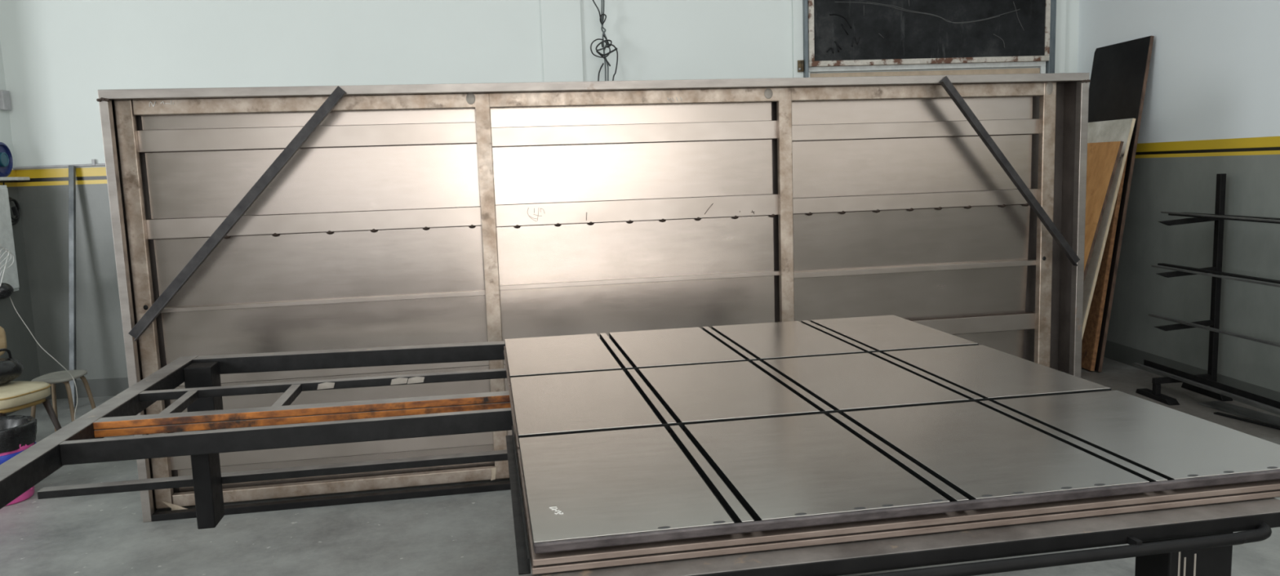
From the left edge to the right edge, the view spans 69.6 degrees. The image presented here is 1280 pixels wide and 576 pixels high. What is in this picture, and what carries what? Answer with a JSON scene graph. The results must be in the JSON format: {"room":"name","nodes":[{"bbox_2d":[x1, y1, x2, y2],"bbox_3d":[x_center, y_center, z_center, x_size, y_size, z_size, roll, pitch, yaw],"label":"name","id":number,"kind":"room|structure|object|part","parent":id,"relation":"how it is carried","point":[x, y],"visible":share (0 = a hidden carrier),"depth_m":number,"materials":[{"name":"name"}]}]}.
{"room":"metal workshop","nodes":[
{"label":"metal workshop","id":0,"kind":"room"},
{"bbox_2d":[0,40,39,415],"bbox_3d":[-5.354,-0.612,-0.511,2.910,4.800,14.133,-3,7,-5],"label":"wall","id":1,"kind":"structure","parent":0,"point":[20,342],"depth_m":6.65,"materials":[{"name":"paint"}]},
{"bbox_2d":[0,89,11,111],"bbox_3d":[-4.530,-1.336,6.559,0.035,0.140,0.090,-3,7,-5],"label":"switch box","id":2,"kind":"object","parent":1,"relation":"attached to","point":[5,100],"visible":1,"depth_m":6.54,"materials":[{"name":"white plastic"}]},
{"bbox_2d":[0,185,19,291],"bbox_3d":[-4.426,-0.328,6.294,0.104,0.740,0.340,-3,7,-5],"label":"upper cabinet","id":3,"kind":"object","parent":1,"relation":"attached to","point":[6,239],"visible":0.8,"depth_m":6.37,"materials":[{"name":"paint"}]},
{"bbox_2d":[0,177,30,180],"bbox_3d":[-4.446,-0.743,6.280,0.100,0.023,0.818,-3,7,-5],"label":"wall shelf","id":4,"kind":"object","parent":1,"relation":"attached to","point":[1,178],"visible":1,"depth_m":6.50,"materials":[{"name":"white paint"}]},
{"bbox_2d":[0,142,13,177],"bbox_3d":[-4.457,-0.889,6.384,0.097,0.240,0.240,-3,7,-5],"label":"tub","id":5,"kind":"object","parent":4,"relation":"on","point":[6,157],"visible":1,"depth_m":6.41,"materials":[{"name":"plastic"}]},
{"bbox_2d":[2,180,20,225],"bbox_3d":[-4.471,-0.605,6.548,0.046,0.318,0.204,-3,7,-5],"label":"cable coil","id":6,"kind":"object","parent":4,"relation":"hanging from","point":[15,210],"visible":0.59,"depth_m":6.58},
{"bbox_2d":[0,0,1079,399],"bbox_3d":[-1.898,-1.674,6.934,11.190,4.800,0.200,-3,7,-5],"label":"wall","id":7,"kind":"structure","parent":0,"point":[57,55],"depth_m":6.79,"materials":[{"name":"paint"}]},
{"bbox_2d":[13,159,105,169],"bbox_3d":[-3.409,-0.934,6.769,2.313,0.061,0.032,-3,7,-5],"label":"conduit pipe","id":8,"kind":"object","parent":7,"relation":"attached to","point":[93,161],"visible":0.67,"depth_m":6.69,"materials":[{"name":"grey metal"}]},
{"bbox_2d":[540,0,583,82],"bbox_3d":[-0.582,-1.719,6.936,0.300,4.800,0.030,-3,7,-5],"label":"trim","id":9,"kind":"structure","parent":7,"relation":"attached to","point":[561,20],"depth_m":6.90,"materials":[{"name":"paint"}]},
{"bbox_2d":[590,0,617,80],"bbox_3d":[-0.353,-2.502,6.686,0.334,2.836,0.146,-3,7,-9],"label":"cable bundle","id":10,"kind":"object","parent":7,"relation":"hanging from","point":[602,15],"visible":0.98,"depth_m":6.78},
{"bbox_2d":[791,0,803,77],"bbox_3d":[1.223,-1.799,7.093,0.089,4.800,0.035,-3,7,-5],"label":"trim","id":11,"kind":"structure","parent":7,"relation":"attached to","point":[797,5],"depth_m":7.06,"materials":[{"name":"paint"}]},
{"bbox_2d":[797,60,804,71],"bbox_3d":[1.237,-1.705,7.071,0.046,0.087,0.031,-3,7,-5],"label":"gate hinge","id":12,"kind":"object","parent":7,"relation":"attached to","point":[800,63],"visible":1,"depth_m":7.07,"materials":[{"name":"metal"}]},
{"bbox_2d":[809,67,1039,77],"bbox_3d":[2.247,-1.248,7.248,1.853,0.900,0.028,-3,7,-5],"label":"board","id":13,"kind":"object","parent":7,"relation":"attached to","point":[1035,70],"visible":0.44,"depth_m":7.19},
{"bbox_2d":[808,61,1045,77],"bbox_3d":[2.249,-1.599,7.206,1.915,0.305,0.050,-3,7,-5],"label":"trim","id":14,"kind":"structure","parent":7,"relation":"attached to","point":[1042,64],"depth_m":7.17,"materials":[{"name":"white paint"}]},
{"bbox_2d":[808,0,1050,66],"bbox_3d":[2.225,-2.402,7.051,1.918,1.343,0.045,-3,7,-5],"label":"blackboard","id":15,"kind":"object","parent":14,"relation":"on","point":[842,33],"visible":1,"depth_m":7.09,"materials":[{"name":"black stone"}]},
{"bbox_3d":[2.247,-1.756,7.133,1.918,0.040,0.045,-3,7,-5],"label":"frame rail","id":16,"kind":"part","parent":15,"relation":"part of","materials":[{"name":"white wood"}]},
{"bbox_2d":[1054,0,1066,73],"bbox_3d":[3.309,-1.893,7.277,0.103,4.800,0.035,-3,7,-5],"label":"trim","id":17,"kind":"structure","parent":7,"relation":"attached to","point":[1061,5],"depth_m":7.25,"materials":[{"name":"paint"}]},
{"bbox_2d":[0,356,1279,575],"bbox_3d":[-0.883,1.987,-2.704,11.190,0.100,20.333,-3,7,-5],"label":"floor","id":18,"kind":"structure","parent":0,"point":[473,533],"depth_m":4.08,"materials":[{"name":"concrete"}]},
{"bbox_2d":[0,414,36,505],"bbox_3d":[-3.253,0.880,4.661,0.374,0.393,0.373,-3,7,-9],"label":"bin","id":19,"kind":"object","parent":18,"relation":"on","point":[18,433],"visible":0.54,"depth_m":4.62,"materials":[{"name":"plastic"}]},
{"bbox_2d":[0,442,34,505],"bbox_3d":[-3.254,0.928,4.667,0.340,0.298,0.340,-3,7,-9],"label":"tub","id":20,"kind":"object","parent":19,"relation":"in","point":[9,450],"depth_m":4.58,"materials":[{"name":"pink plastic"}]},
{"bbox_2d":[0,325,61,430],"bbox_3d":[-3.565,0.626,5.146,0.490,0.801,0.480,0,7,12],"label":"padded chair","id":21,"kind":"object","parent":18,"relation":"on","point":[15,395],"visible":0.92,"depth_m":5.12,"materials":[{"name":"beige fabric"}]},
{"bbox_3d":[-3.752,0.325,5.188,0.018,0.200,0.400,0,7,12],"label":"backrest","id":22,"kind":"part","parent":21,"relation":"part of","materials":[{"name":"beige wood"}]},
{"bbox_2d":[0,347,23,383],"bbox_3d":[-3.621,0.443,5.161,0.232,0.200,0.292,-3,7,-9],"label":"bag","id":23,"kind":"object","parent":21,"relation":"on","point":[11,368],"visible":1,"depth_m":5.16,"materials":[{"name":"leather"}]},
{"bbox_3d":[-3.608,0.390,5.160,0.049,0.094,0.224,0,7,12],"label":"handle","id":24,"kind":"part","parent":23,"relation":"part of","materials":[{"name":"black plastic"}]},
{"bbox_3d":[-3.569,0.649,5.129,0.380,0.023,0.380,0,7,12],"label":"seat frame","id":25,"kind":"part","parent":21,"relation":"part of","materials":[{"name":"gold metal"}]},
{"bbox_3d":[-3.571,0.595,5.122,0.430,0.084,0.430,0,7,13],"label":"seat","id":26,"kind":"part","parent":21,"relation":"part of","materials":[{"name":"beige fabric"}]},
{"bbox_3d":[-3.342,0.814,5.288,0.132,0.378,0.036,-6,8,-27],"label":"leg","id":27,"kind":"part","parent":21,"relation":"part of","materials":[{"name":"brown wood"}]},
{"bbox_2d":[0,244,77,419],"bbox_3d":[-3.750,0.354,5.646,1.364,1.220,0.249,5,10,43],"label":"cable","id":28,"kind":"object","parent":18,"relation":"on","point":[6,290],"visible":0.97,"depth_m":5.96,"materials":[{"name":"white plastic"}]},
{"bbox_3d":[-4.165,0.019,5.988,0.150,0.110,0.150,-3,7,-9],"label":"motor","id":29,"kind":"part","parent":28,"relation":"part of","materials":[{"name":"black plastic"}]},
{"bbox_3d":[-3.658,0.514,5.698,1.283,0.884,0.092,5,10,44],"label":"power cord","id":30,"kind":"part","parent":28,"relation":"part of","materials":[{"name":"white plastic"}]},
{"bbox_2d":[31,369,96,431],"bbox_3d":[-3.540,0.747,5.650,0.292,0.432,0.340,-3,7,-5],"label":"wooden stool","id":31,"kind":"object","parent":18,"relation":"on","point":[64,376],"visible":0.68,"depth_m":5.61,"materials":[{"name":"brown wood"}]},
{"bbox_3d":[-3.628,0.768,5.535,0.032,0.424,0.131,4,10,41],"label":"leg","id":32,"kind":"part","parent":31,"relation":"part of","materials":[{"name":"brown wood"}]},
{"bbox_3d":[-3.648,0.741,5.749,0.131,0.424,0.032,4,9,38],"label":"leg","id":33,"kind":"part","parent":31,"relation":"part of","materials":[{"name":"brown wood"}]},
{"bbox_3d":[-3.547,0.543,5.624,0.253,0.020,0.341,-3,7,-9],"label":"seat","id":34,"kind":"part","parent":31,"relation":"part of","materials":[{"name":"beige wood"}]},
{"bbox_3d":[-3.432,0.759,5.552,0.131,0.424,0.032,4,9,38],"label":"leg","id":35,"kind":"part","parent":31,"relation":"part of","materials":[{"name":"brown wood"}]},
{"bbox_3d":[-3.452,0.733,5.766,0.032,0.424,0.131,4,10,41],"label":"leg","id":36,"kind":"part","parent":31,"relation":"part of","materials":[{"name":"brown wood"}]},
{"bbox_2d":[68,164,76,406],"bbox_3d":[-4.091,-0.017,6.631,0.040,1.719,0.347,-2,7,0],"label":"tube","id":37,"kind":"object","parent":18,"relation":"on","point":[72,169],"visible":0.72,"depth_m":6.62,"materials":[{"name":"grey metal"}]},
{"bbox_2d":[96,72,1090,521],"bbox_3d":[0.006,-0.028,4.649,4.839,1.984,0.246,-3,7,-9],"label":"metal frame","id":38,"kind":"object","parent":18,"relation":"on","point":[263,219],"visible":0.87,"depth_m":4.59,"materials":[{"name":"metal"}]},
{"bbox_3d":[0.000,0.893,4.779,4.535,0.060,0.040,-3,7,-9],"label":"rail","id":39,"kind":"part","parent":38,"relation":"part of","materials":[{"name":"metal"}]},
{"bbox_3d":[-0.062,-0.940,4.546,4.535,0.070,0.040,-3,7,-9],"label":"rail","id":40,"kind":"part","parent":38,"relation":"part of","materials":[{"name":"metal"}]},
{"bbox_2d":[0,335,1279,575],"bbox_3d":[-0.330,0.785,2.925,2.978,0.829,2.650,-3,7,-9],"label":"table","id":41,"kind":"object","parent":18,"relation":"on","point":[1194,540],"visible":0.71,"depth_m":2.75,"materials":[{"name":"metal"}]},
{"bbox_3d":[-1.710,0.481,2.671,0.075,0.070,2.610,-3,7,-9],"label":"rail","id":42,"kind":"part","parent":41,"relation":"part of","materials":[{"name":"metal"}]},
{"bbox_3d":[-1.811,0.439,3.821,0.106,0.247,0.125,-3,7,-9],"label":"leg","id":43,"kind":"part","parent":41,"relation":"part of","materials":[{"name":"black metal"}]},
{"bbox_3d":[-1.321,0.581,2.809,0.051,0.278,0.110,-3,7,-9],"label":"leg","id":44,"kind":"part","parent":41,"relation":"part of","materials":[{"name":"black metal"}]},
{"bbox_3d":[-0.328,0.404,2.885,2.727,0.064,0.034,-3,7,-9],"label":"cross rail","id":45,"kind":"part","parent":41,"relation":"part of","materials":[{"name":"metal"}]},
{"bbox_3d":[-0.365,0.371,3.095,2.728,0.050,0.060,-3,7,-8],"label":"rusty rail","id":46,"kind":"part","parent":41,"relation":"part of","materials":[{"name":"orange metal"}]},
{"bbox_3d":[-0.430,0.316,3.472,2.728,0.030,0.042,-3,7,-8],"label":"cross rail","id":47,"kind":"part","parent":41,"relation":"part of","materials":[{"name":"metal"}]},
{"bbox_3d":[-0.490,0.267,4.029,2.805,0.070,0.075,-3,7,-5],"label":"rail","id":48,"kind":"part","parent":41,"relation":"part of","materials":[{"name":"metal"}]},
{"bbox_2d":[505,425,530,574],"bbox_3d":[-0.287,0.452,2.117,0.022,0.030,0.908,-3,7,-9],"label":"bar","id":49,"kind":"object","parent":41,"relation":"on","point":[520,529],"visible":1,"depth_m":1.97,"materials":[{"name":"black metal"}]},
{"bbox_2d":[503,314,978,391],"bbox_3d":[0.336,0.234,3.549,1.693,0.059,0.707,-3,7,-9],"label":"metal sheet","id":50,"kind":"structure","parent":41,"relation":"on","point":[504,349],"depth_m":3.48,"materials":[{"name":"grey metal"}]},
{"bbox_3d":[-0.308,0.249,3.442,0.376,0.019,0.703,-3,7,-9],"label":"plate","id":51,"kind":"part","parent":50,"relation":"part of","materials":[{"name":"metal"}]},
{"bbox_3d":[0.333,0.241,3.550,1.681,0.015,0.707,-3,7,-9],"label":"door leaf","id":52,"kind":"part","parent":50,"relation":"part of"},
{"bbox_2d":[600,337,638,373],"bbox_3d":[0.337,0.227,3.558,1.663,0.009,0.665,-3,7,-9],"label":"slot","id":53,"kind":"object","parent":50,"relation":"on","point":[615,352],"depth_m":3.40,"materials":[{"name":"grey metal"}]},
{"bbox_3d":[0.119,0.226,3.513,0.383,0.019,0.703,-3,7,-9],"label":"plate","id":54,"kind":"part","parent":50,"relation":"part of","materials":[{"name":"metal"}]},
{"bbox_3d":[0.339,0.219,3.548,1.687,0.028,0.707,-3,7,-9],"label":"door leaf","id":55,"kind":"part","parent":50,"relation":"part of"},
{"bbox_3d":[0.550,0.202,3.585,0.382,0.019,0.703,-3,7,-9],"label":"plate","id":56,"kind":"part","parent":50,"relation":"part of","materials":[{"name":"metal"}]},
{"bbox_3d":[0.982,0.179,3.656,0.380,0.019,0.703,-3,7,-9],"label":"plate","id":57,"kind":"part","parent":50,"relation":"part of","materials":[{"name":"metal"}]},
{"bbox_2d":[509,344,1111,455],"bbox_3d":[0.459,0.321,2.840,1.693,0.059,0.694,-3,7,-9],"label":"metal sheet","id":58,"kind":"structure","parent":41,"relation":"on","point":[509,391],"depth_m":2.75,"materials":[{"name":"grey metal"}]},
{"bbox_3d":[-0.185,0.335,2.732,0.376,0.019,0.690,-3,7,-9],"label":"plate","id":59,"kind":"part","parent":58,"relation":"part of","materials":[{"name":"metal"}]},
{"bbox_3d":[0.455,0.327,2.840,1.681,0.015,0.694,-3,7,-9],"label":"door leaf","id":60,"kind":"part","parent":58,"relation":"part of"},
{"bbox_2d":[626,374,682,429],"bbox_3d":[0.460,0.313,2.848,1.663,0.009,0.652,-3,7,-9],"label":"slot","id":61,"kind":"object","parent":58,"relation":"on","point":[642,376],"depth_m":2.72,"materials":[{"name":"black metal"}]},
{"bbox_3d":[0.242,0.312,2.803,0.383,0.019,0.690,-3,7,-9],"label":"plate","id":62,"kind":"part","parent":58,"relation":"part of","materials":[{"name":"metal"}]},
{"bbox_3d":[0.461,0.305,2.838,1.687,0.028,0.694,-3,7,-9],"label":"door leaf","id":63,"kind":"part","parent":58,"relation":"part of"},
{"bbox_3d":[0.673,0.288,2.875,0.382,0.019,0.690,-3,7,-9],"label":"plate","id":64,"kind":"part","parent":58,"relation":"part of","materials":[{"name":"metal"}]},
{"bbox_3d":[1.104,0.265,2.946,0.380,0.019,0.690,-3,7,-9],"label":"plate","id":65,"kind":"part","parent":58,"relation":"part of","materials":[{"name":"metal"}]},
{"bbox_2d":[517,390,1279,573],"bbox_3d":[0.580,0.405,2.138,1.693,0.061,0.693,-3,7,-9],"label":"metal sheet","id":66,"kind":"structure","parent":41,"relation":"on","point":[542,569],"depth_m":1.96,"materials":[{"name":"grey metal"}]},
{"bbox_3d":[-0.065,0.420,2.035,0.376,0.019,0.681,-3,7,-9],"label":"plate","id":67,"kind":"part","parent":66,"relation":"part of","materials":[{"name":"metal"}]},
{"bbox_2d":[657,525,670,528],"bbox_3d":[0.045,0.447,1.719,0.025,0.002,0.012,-3,7,-9],"label":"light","id":68,"kind":"object","parent":66,"relation":"on","point":[659,526],"depth_m":1.72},
{"bbox_2d":[669,432,755,522],"bbox_3d":[0.581,0.398,2.147,1.663,0.009,0.651,-3,7,-9],"label":"slot","id":69,"kind":"object","parent":66,"relation":"on","point":[691,460],"depth_m":2.01,"materials":[{"name":"grey metal"}]},
{"bbox_2d":[712,520,725,522],"bbox_3d":[0.149,0.441,1.736,0.025,0.002,0.012,-3,7,-9],"label":"hole","id":70,"kind":"object","parent":66,"relation":"on","point":[713,521],"depth_m":1.74,"materials":[{"name":"grey metal"}]},
{"bbox_2d":[794,512,806,515],"bbox_3d":[0.307,0.433,1.762,0.025,0.002,0.012,-3,7,-9],"label":"hole","id":71,"kind":"object","parent":66,"relation":"on","point":[795,513],"depth_m":1.76,"materials":[{"name":"grey metal"}]},
{"bbox_3d":[0.362,0.397,2.106,0.383,0.019,0.681,-3,7,-9],"label":"plate","id":72,"kind":"part","parent":66,"relation":"part of","materials":[{"name":"metal"}]},
{"bbox_2d":[853,506,866,508],"bbox_3d":[0.425,0.426,1.782,0.025,0.002,0.012,-3,7,-9],"label":"light","id":73,"kind":"object","parent":66,"relation":"on","point":[855,507],"depth_m":1.78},
{"bbox_2d":[881,503,893,506],"bbox_3d":[0.482,0.423,1.791,0.025,0.002,0.012,-3,7,-9],"label":"hole","id":74,"kind":"object","parent":66,"relation":"on","point":[882,504],"depth_m":1.79,"materials":[{"name":"grey metal"}]},
{"bbox_3d":[0.576,0.412,2.139,1.681,0.015,0.693,-3,7,-9],"label":"door leaf","id":75,"kind":"part","parent":66,"relation":"part of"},
{"bbox_3d":[0.582,0.389,2.137,1.687,0.029,0.693,-3,7,-9],"label":"door leaf","id":76,"kind":"part","parent":66,"relation":"part of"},
{"bbox_2d":[932,498,942,501],"bbox_3d":[0.585,0.418,1.808,0.025,0.002,0.012,-3,7,-9],"label":"light","id":77,"kind":"object","parent":66,"relation":"on","point":[933,500],"depth_m":1.81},
{"bbox_2d":[981,493,992,496],"bbox_3d":[0.689,0.412,1.825,0.025,0.002,0.012,-3,7,-9],"label":"hole","id":78,"kind":"object","parent":66,"relation":"on","point":[982,495],"depth_m":1.82,"materials":[{"name":"grey metal"}]},
{"bbox_3d":[0.793,0.373,2.178,0.382,0.019,0.681,-3,7,-9],"label":"plate","id":79,"kind":"part","parent":66,"relation":"part of","materials":[{"name":"metal"}]},
{"bbox_3d":[1.225,0.349,2.249,0.380,0.019,0.681,-3,7,-9],"label":"plate","id":80,"kind":"part","parent":66,"relation":"part of","materials":[{"name":"metal"}]},
{"bbox_2d":[1222,470,1234,472],"bbox_3d":[1.225,0.383,1.914,0.025,0.002,0.012,-3,7,-9],"label":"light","id":81,"kind":"object","parent":66,"relation":"on","point":[1224,471],"depth_m":1.91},
{"bbox_3d":[1.136,0.877,1.948,0.144,0.794,0.100,-3,7,-9],"label":"leg","id":82,"kind":"part","parent":41,"relation":"part of","materials":[{"name":"black metal"}]},
{"bbox_2d":[802,0,808,77],"bbox_3d":[1.282,-1.499,7.095,0.032,4.200,0.056,-3,7,-9],"label":"steel post","id":83,"kind":"object","parent":18,"relation":"on","point":[805,2],"visible":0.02,"depth_m":7.02,"materials":[{"name":"grey metal"}]},
{"bbox_2d":[1045,0,1056,73],"bbox_3d":[3.237,-1.587,7.268,0.054,4.200,0.058,-3,7,-9],"label":"steel post","id":84,"kind":"object","parent":18,"relation":"on","point":[1050,65],"visible":0.02,"depth_m":7.20,"materials":[{"name":"grey metal"}]},
{"bbox_2d":[1083,141,1123,283],"bbox_3d":[3.058,-0.214,6.633,0.459,1.635,0.606,-3,7,-5],"label":"wooden board","id":85,"kind":"object","parent":18,"relation":"on","point":[1103,157],"visible":0.33,"depth_m":6.38,"materials":[{"name":"orange wood"}]},
{"bbox_2d":[1081,148,1128,370],"bbox_3d":[3.327,-0.288,6.826,0.253,1.715,0.556,-3,7,-5],"label":"wooden board","id":86,"kind":"object","parent":18,"relation":"on","point":[1090,341],"visible":0.29,"depth_m":6.62,"materials":[{"name":"brown wood"}]},
{"bbox_2d":[1081,118,1135,339],"bbox_3d":[3.202,-0.308,6.721,0.424,1.788,0.606,-3,7,-5],"label":"wooden board","id":87,"kind":"object","parent":18,"relation":"on","point":[1120,130],"visible":0.33,"depth_m":6.46,"materials":[{"name":"brown wood"}]},
{"bbox_2d":[1088,35,1154,371],"bbox_3d":[3.390,-0.608,6.808,0.332,2.349,0.666,-3,7,-5],"label":"wooden board","id":88,"kind":"object","parent":18,"relation":"on","point":[1120,71],"visible":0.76,"depth_m":6.58,"materials":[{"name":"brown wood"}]},
{"bbox_2d":[1135,173,1232,404],"bbox_3d":[3.547,0.113,4.866,0.435,1.412,2.367,-3,7,-5],"label":"rack","id":89,"kind":"object","parent":18,"relation":"on","point":[1155,393],"visible":0.8,"depth_m":5.80,"materials":[{"name":"black metal"}]},
{"bbox_3d":[3.456,0.580,5.871,0.378,0.040,0.032,-3,7,-5],"label":"arm","id":90,"kind":"part","parent":89,"relation":"part of"},
{"bbox_3d":[3.443,0.238,5.827,0.382,0.052,0.032,-3,7,-5],"label":"arm","id":91,"kind":"part","parent":89,"relation":"part of"},
{"bbox_3d":[3.431,-0.098,5.785,0.382,0.052,0.032,-3,7,-5],"label":"arm","id":92,"kind":"part","parent":89,"relation":"part of"},
{"bbox_3d":[3.420,-0.421,5.744,0.382,0.052,0.032,-3,7,-5],"label":"arm","id":93,"kind":"part","parent":89,"relation":"part of"},
{"bbox_2d":[1133,362,1279,413],"bbox_3d":[3.469,0.684,4.817,0.028,0.018,2.810,-3,7,-5],"label":"bar","id":94,"kind":"object","parent":89,"relation":"on","point":[1272,408],"visible":1,"depth_m":5.47,"materials":[{"name":"black metal"}]},
{"bbox_2d":[1143,359,1279,408],"bbox_3d":[3.540,0.668,4.802,0.070,0.045,2.770,-3,7,-5],"label":"bar","id":95,"kind":"object","parent":89,"relation":"on","point":[1234,390],"visible":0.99,"depth_m":5.50,"materials":[{"name":"black metal"}]},
{"bbox_2d":[1148,313,1279,346],"bbox_3d":[3.515,0.346,4.750,0.030,0.014,2.750,-3,7,-5],"label":"bar","id":96,"kind":"object","parent":89,"relation":"on","point":[1241,335],"visible":1,"depth_m":5.47,"materials":[{"name":"black metal"}]},
{"bbox_2d":[1151,264,1279,287],"bbox_3d":[3.438,0.021,4.662,0.020,0.012,2.670,-2,7,-4],"label":"bar","id":97,"kind":"object","parent":89,"relation":"on","point":[1152,265],"visible":1,"depth_m":5.37,"materials":[{"name":"black metal"}]},
{"bbox_3d":[3.642,-0.025,5.814,0.037,1.383,0.040,-3,7,-5],"label":"post","id":98,"kind":"part","parent":89,"relation":"part of","materials":[{"name":"black metal"}]},
{"bbox_2d":[1157,262,1279,284],"bbox_3d":[3.521,0.010,4.688,0.040,0.012,2.710,-2,7,-4],"label":"bar","id":99,"kind":"object","parent":89,"relation":"on","point":[1258,278],"visible":1,"depth_m":5.45,"materials":[{"name":"black metal"}]},
{"bbox_2d":[1160,211,1279,222],"bbox_3d":[3.390,-0.317,4.585,0.020,0.018,2.614,-2,7,-2],"label":"bar","id":100,"kind":"object","parent":89,"relation":"on","point":[1169,212],"visible":1,"depth_m":5.29,"materials":[{"name":"black metal"}]},
{"bbox_2d":[1168,213,1279,223],"bbox_3d":[3.474,-0.308,4.604,0.030,0.018,2.632,-2,7,-3],"label":"bar","id":101,"kind":"object","parent":89,"relation":"on","point":[1178,215],"visible":0.69,"depth_m":5.40,"materials":[{"name":"black metal"}]},
{"bbox_2d":[1182,212,1279,219],"bbox_3d":[3.607,-0.319,4.625,0.050,0.012,2.650,-3,7,-5],"label":"bar","id":102,"kind":"object","parent":89,"relation":"on","point":[1270,218],"visible":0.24,"depth_m":5.41,"materials":[{"name":"black metal"}]},
{"bbox_2d":[1198,400,1279,426],"bbox_3d":[3.623,0.751,5.387,0.150,0.010,0.699,-4,7,-14],"label":"flat offcut","id":103,"kind":"object","parent":18,"relation":"on","point":[1220,405],"visible":1,"depth_m":5.47,"materials":[{"name":"grey metal"}]},
{"bbox_2d":[1213,411,1279,429],"bbox_3d":[3.515,0.766,5.303,0.035,0.008,0.418,-5,8,-22],"label":"flat offcut","id":104,"kind":"object","parent":18,"relation":"on","point":[1215,412],"visible":1,"depth_m":5.30,"materials":[{"name":"black metal"}]},
{"bbox_2d":[1077,0,1279,414],"bbox_3d":[4.235,-1.042,0.336,0.200,4.800,14.133,-3,7,-5],"label":"wall","id":105,"kind":"structure","parent":0,"point":[1211,105],"depth_m":6.00,"materials":[{"name":"paint"}]}
]}

